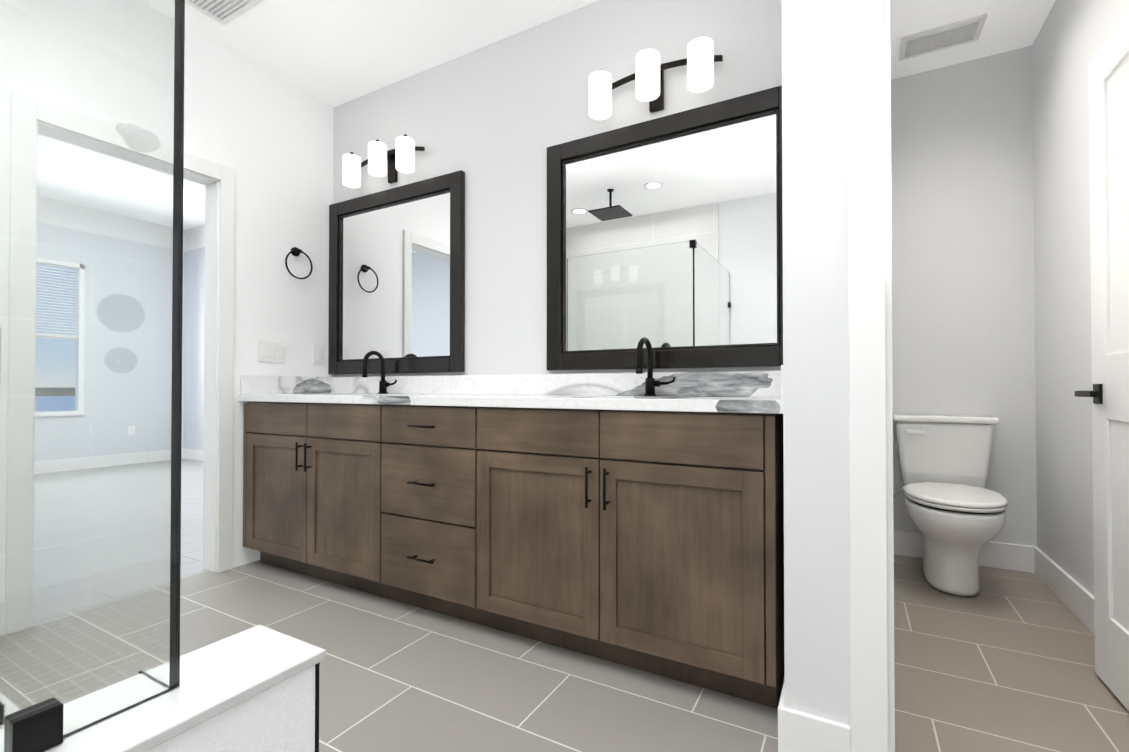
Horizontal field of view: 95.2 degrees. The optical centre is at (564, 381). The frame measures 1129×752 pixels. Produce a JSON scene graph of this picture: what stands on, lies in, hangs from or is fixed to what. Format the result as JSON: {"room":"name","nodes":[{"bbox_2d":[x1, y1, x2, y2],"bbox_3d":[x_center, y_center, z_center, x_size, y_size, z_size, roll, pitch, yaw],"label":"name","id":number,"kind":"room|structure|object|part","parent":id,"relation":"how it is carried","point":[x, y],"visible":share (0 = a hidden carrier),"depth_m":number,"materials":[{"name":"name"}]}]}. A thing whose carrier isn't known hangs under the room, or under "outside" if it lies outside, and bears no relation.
{"room":"bathroom","nodes":[
{"label":"bathroom","id":0,"kind":"room"},
{"bbox_2d":[181,230,184,448],"bbox_3d":[-6.391,-0.525,4.654,0.120,3.050,5.180,0,-1,29],"label":"wall","id":1,"kind":"structure","parent":0,"point":[183,319],"depth_m":6.88,"materials":[{"name":"white paint"}]},
{"bbox_2d":[183,179,204,229],"bbox_3d":[-4.292,-2.102,3.497,4.930,0.080,5.420,0,-1,29],"label":"ceiling","id":2,"kind":"structure","parent":0,"point":[193,204],"depth_m":5.95,"materials":[{"name":"white paint"}]},
{"bbox_2d":[184,225,204,450],"bbox_3d":[-2.998,-0.513,5.794,4.930,3.050,0.120,0,-1,29],"label":"wall","id":3,"kind":"structure","parent":0,"point":[194,350],"depth_m":6.76,"materials":[{"name":"white paint"}]},
{"bbox_2d":[182,448,202,460],"bbox_3d":[-2.967,0.944,5.682,4.780,0.135,0.018,0,-1,29],"label":"baseboard","id":4,"kind":"structure","parent":3,"relation":"attached to","point":[192,454],"depth_m":6.73,"materials":[{"name":"white paint"}]},
{"bbox_2d":[184,28,333,567],"bbox_3d":[-2.224,-0.387,2.002,0.120,2.720,2.920,0,-1,29],"label":"wall","id":5,"kind":"structure","parent":0,"point":[268,137],"depth_m":2.88,"materials":[{"name":"white paint"}]},
{"bbox_2d":[183,152,234,572],"bbox_3d":[-2.005,-0.073,2.392,0.152,2.100,0.820,0,-1,29],"label":"door frame","id":6,"kind":"structure","parent":5,"relation":"attached to","point":[217,180],"depth_m":2.67,"materials":[{"name":"white paint"}]},
{"bbox_2d":[257,340,285,362],"bbox_3d":[-1.645,-0.168,2.902,0.010,0.116,0.164,0,-1,29],"label":"switch plate","id":7,"kind":"object","parent":5,"relation":"attached to","point":[269,351],"visible":1,"depth_m":2.89,"materials":[{"name":"white plastic"}]},
{"bbox_2d":[240,375,329,392],"bbox_3d":[-1.591,0.019,2.985,0.018,0.100,0.540,0,-1,29],"label":"backsplash","id":8,"kind":"structure","parent":5,"relation":"attached to","point":[248,384],"depth_m":2.95,"materials":[{"name":"white stone"}]},
{"bbox_2d":[285,247,312,278],"bbox_3d":[-1.560,-0.692,3.015,0.053,0.191,0.170,0,-1,29],"label":"towel ring","id":9,"kind":"object","parent":5,"relation":"attached to","point":[295,251],"visible":0.98,"depth_m":3.01,"materials":[{"name":"black metal"}]},
{"bbox_2d":[313,345,323,363],"bbox_3d":[-1.503,-0.165,3.155,0.010,0.116,0.072,0,-1,29],"label":"switch plate","id":10,"kind":"object","parent":5,"relation":"attached to","point":[318,354],"visible":1,"depth_m":3.15,"materials":[{"name":"white plastic"}]},
{"bbox_2d":[330,371,777,396],"bbox_3d":[-0.286,0.014,2.575,2.696,0.100,0.018,0,-1,29],"label":"backsplash","id":11,"kind":"structure","parent":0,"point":[720,383],"depth_m":2.36,"materials":[{"name":"white stone"}]},
{"bbox_2d":[332,0,781,376],"bbox_3d":[-0.304,-0.380,2.670,2.820,2.720,0.120,0,-1,29],"label":"wall","id":12,"kind":"structure","parent":0,"point":[493,121],"depth_m":2.55,"materials":[{"name":"white paint"}]},
{"bbox_2d":[342,134,424,187],"bbox_3d":[-1.030,-1.247,2.918,0.570,0.213,0.168,0,-1,29],"label":"sconce","id":13,"kind":"object","parent":12,"relation":"attached to","point":[401,157],"visible":1,"depth_m":2.86,"materials":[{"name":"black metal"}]},
{"bbox_2d":[328,170,464,374],"bbox_3d":[-0.999,-0.577,2.971,1.068,1.060,0.032,0,-1,29],"label":"mirror","id":14,"kind":"object","parent":12,"relation":"attached to","point":[397,278],"visible":1,"depth_m":2.94,"materials":[{"name":"black mirror"}]},
{"bbox_3d":[-0.993,-0.577,2.981,0.888,0.880,0.007,0,-1,29],"label":"glass","id":15,"kind":"part","parent":14,"relation":"part of","materials":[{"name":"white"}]},
{"bbox_2d":[589,36,722,119],"bbox_3d":[0.358,-1.256,2.142,0.570,0.213,0.168,0,-1,29],"label":"sconce","id":16,"kind":"object","parent":12,"relation":"attached to","point":[699,61],"visible":1,"depth_m":2.08,"materials":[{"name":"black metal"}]},
{"bbox_2d":[547,85,782,370],"bbox_3d":[0.403,-0.585,2.188,1.104,1.060,0.032,0,-1,29],"label":"mirror","id":17,"kind":"object","parent":12,"relation":"attached to","point":[665,235],"visible":0.9,"depth_m":2.17,"materials":[{"name":"black mirror"}]},
{"bbox_2d":[185,0,1055,106],"bbox_3d":[0.005,-1.792,1.558,4.460,0.080,4.535,0,-1,29],"label":"ceiling","id":18,"kind":"structure","parent":0,"point":[333,53],"depth_m":2.57,"materials":[{"name":"white paint"}]},
{"bbox_2d":[185,0,263,24],"bbox_3d":[-1.551,-1.737,2.339,0.340,0.012,0.190,0,-1,29],"label":"ceiling vent","id":19,"kind":"object","parent":18,"relation":"in","point":[223,12],"visible":0.98,"depth_m":2.39,"materials":[{"name":"white"}]},
{"bbox_2d":[899,13,986,60],"bbox_3d":[1.899,-1.734,2.610,0.340,0.012,0.200,0,-1,29],"label":"ceiling vent","id":20,"kind":"object","parent":18,"relation":"in","point":[958,33],"visible":0.96,"depth_m":2.60,"materials":[{"name":"white"}]},
{"bbox_2d":[180,459,1128,751],"bbox_3d":[-2.345,1.007,2.376,9.390,0.060,5.420,0,-1,29],"label":"floor","id":21,"kind":"structure","parent":0,"point":[1002,660],"depth_m":1.68,"materials":[{"name":"tile"}]},
{"bbox_2d":[43,625,325,751],"bbox_3d":[-0.921,0.738,0.428,0.224,0.437,1.461,0,-1,29],"label":"wall","id":22,"kind":"structure","parent":21,"relation":"on","point":[254,689],"depth_m":0.91,"materials":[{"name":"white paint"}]},
{"bbox_2d":[238,397,783,707],"bbox_3d":[-0.428,0.538,2.320,2.632,0.875,0.592,0,-1,29],"label":"bathroom vanity","id":23,"kind":"object","parent":21,"relation":"on","point":[635,520],"depth_m":1.81,"materials":[{"name":"brown wood"}]},
{"bbox_2d":[238,393,782,416],"bbox_3d":[-0.421,0.080,2.334,2.696,0.037,0.568,0,-1,29],"label":"countertop","id":24,"kind":"structure","parent":23,"relation":"on","point":[466,398],"depth_m":1.94,"materials":[{"name":"white stone"}]},
{"bbox_2d":[362,351,397,392],"bbox_3d":[-1.012,-0.052,2.833,0.136,0.238,0.165,0,-1,29],"label":"faucet","id":25,"kind":"object","parent":24,"relation":"on","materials":[{"name":"black metal"}]},
{"bbox_2d":[634,337,677,396],"bbox_3d":[0.363,-0.060,2.065,0.136,0.238,0.165,0,-1,29],"label":"faucet","id":26,"kind":"object","parent":24,"relation":"on","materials":[{"name":"black metal"}]},
{"bbox_2d":[893,414,1007,595],"bbox_3d":[1.849,0.578,2.534,0.512,0.800,0.746,0,-1,29],"label":"toilet","id":27,"kind":"object","parent":21,"relation":"on","point":[956,510],"visible":0.94,"depth_m":2.47,"materials":[{"name":"white ceramic"}]},
{"bbox_3d":[1.846,0.265,2.712,0.084,0.028,0.034,0,-1,29],"label":"lever","id":28,"kind":"part","parent":27,"relation":"part of","materials":[{"name":"white ceramic"}]},
{"bbox_3d":[2.006,0.391,2.748,0.412,0.352,0.201,0,-1,29],"label":"tank","id":29,"kind":"part","parent":27,"relation":"part of","materials":[{"name":"white ceramic"}]},
{"bbox_3d":[1.825,0.538,2.423,0.384,0.043,0.527,0,-1,29],"label":"seat","id":30,"kind":"part","parent":27,"relation":"part of","materials":[{"name":"white plastic"}]},
{"bbox_2d":[782,0,850,725],"bbox_3d":[1.191,-0.385,2.230,0.220,2.720,2.180,0,-1,29],"label":"wall","id":31,"kind":"structure","parent":0,"point":[816,391],"depth_m":1.29,"materials":[{"name":"white paint"}]},
{"bbox_2d":[778,365,782,400],"bbox_3d":[0.746,0.005,1.678,0.018,0.100,0.540,0,-1,29],"label":"backsplash","id":32,"kind":"structure","parent":31,"relation":"attached to","point":[780,373],"depth_m":1.78,"materials":[{"name":"white stone"}]},
{"bbox_2d":[891,45,1036,546],"bbox_3d":[2.171,-0.378,2.861,0.875,2.720,0.120,0,-1,29],"label":"wall","id":33,"kind":"structure","parent":0,"point":[963,284],"depth_m":2.79,"materials":[{"name":"white paint"}]},
{"bbox_2d":[894,530,1029,572],"bbox_3d":[2.074,0.914,2.823,0.690,0.135,0.018,0,-1,29],"label":"baseboard","id":34,"kind":"structure","parent":33,"relation":"attached to","point":[1007,556],"depth_m":2.72,"materials":[{"name":"white paint"}]},
{"bbox_2d":[1032,0,1128,595],"bbox_3d":[1.969,-0.390,1.726,0.120,2.720,2.060,0,-1,29],"label":"wall","id":35,"kind":"structure","parent":0,"point":[1071,38],"depth_m":2.27,"materials":[{"name":"white paint"}]},
{"bbox_2d":[1030,546,1093,633],"bbox_3d":[1.939,0.903,1.799,0.015,0.135,1.940,0,-1,29],"label":"baseboard","id":36,"kind":"structure","parent":35,"relation":"attached to","point":[1081,602],"depth_m":2.26,"materials":[{"name":"white paint"}]},
{"bbox_3d":[-1.510,0.916,1.349,1.727,0.100,0.120,0,-1,29],"label":"shower curb","id":37,"kind":"object","parent":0,"visible":0},
{"bbox_2d":[0,0,184,751],"bbox_3d":[-1.744,-0.107,0.818,1.849,1.932,1.303,0,-1,29],"label":"glass","id":38,"kind":"object","parent":37,"relation":"on","point":[91,179],"visible":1,"depth_m":0.78,"materials":[{"name":"clear glass"}]},
{"bbox_3d":[1.114,-1.422,1.104,0.755,0.670,0.120,0,-1,29],"label":"wall","id":39,"kind":"structure","parent":0,"visible":0},
{"bbox_2d":[847,0,894,751],"bbox_3d":[1.109,-0.097,1.084,0.897,2.120,0.137,0,-1,29],"label":"door frame","id":40,"kind":"structure","parent":39,"relation":"attached to","point":[872,675],"depth_m":1.22,"materials":[{"name":"white paint"}]},
{"bbox_2d":[1074,10,1128,710],"bbox_3d":[1.577,-0.055,1.369,0.147,2.018,0.774,0,-1,29],"label":"door","id":41,"kind":"structure","parent":39,"relation":"in","point":[1108,67],"depth_m":1.60,"materials":[{"name":"white paint"}]},
{"bbox_3d":[1.722,0.039,1.627,0.147,0.064,0.179,0,-1,29],"label":"handle","id":42,"kind":"part","parent":41,"relation":"part of","materials":[{"name":"black metal"}]}
]}

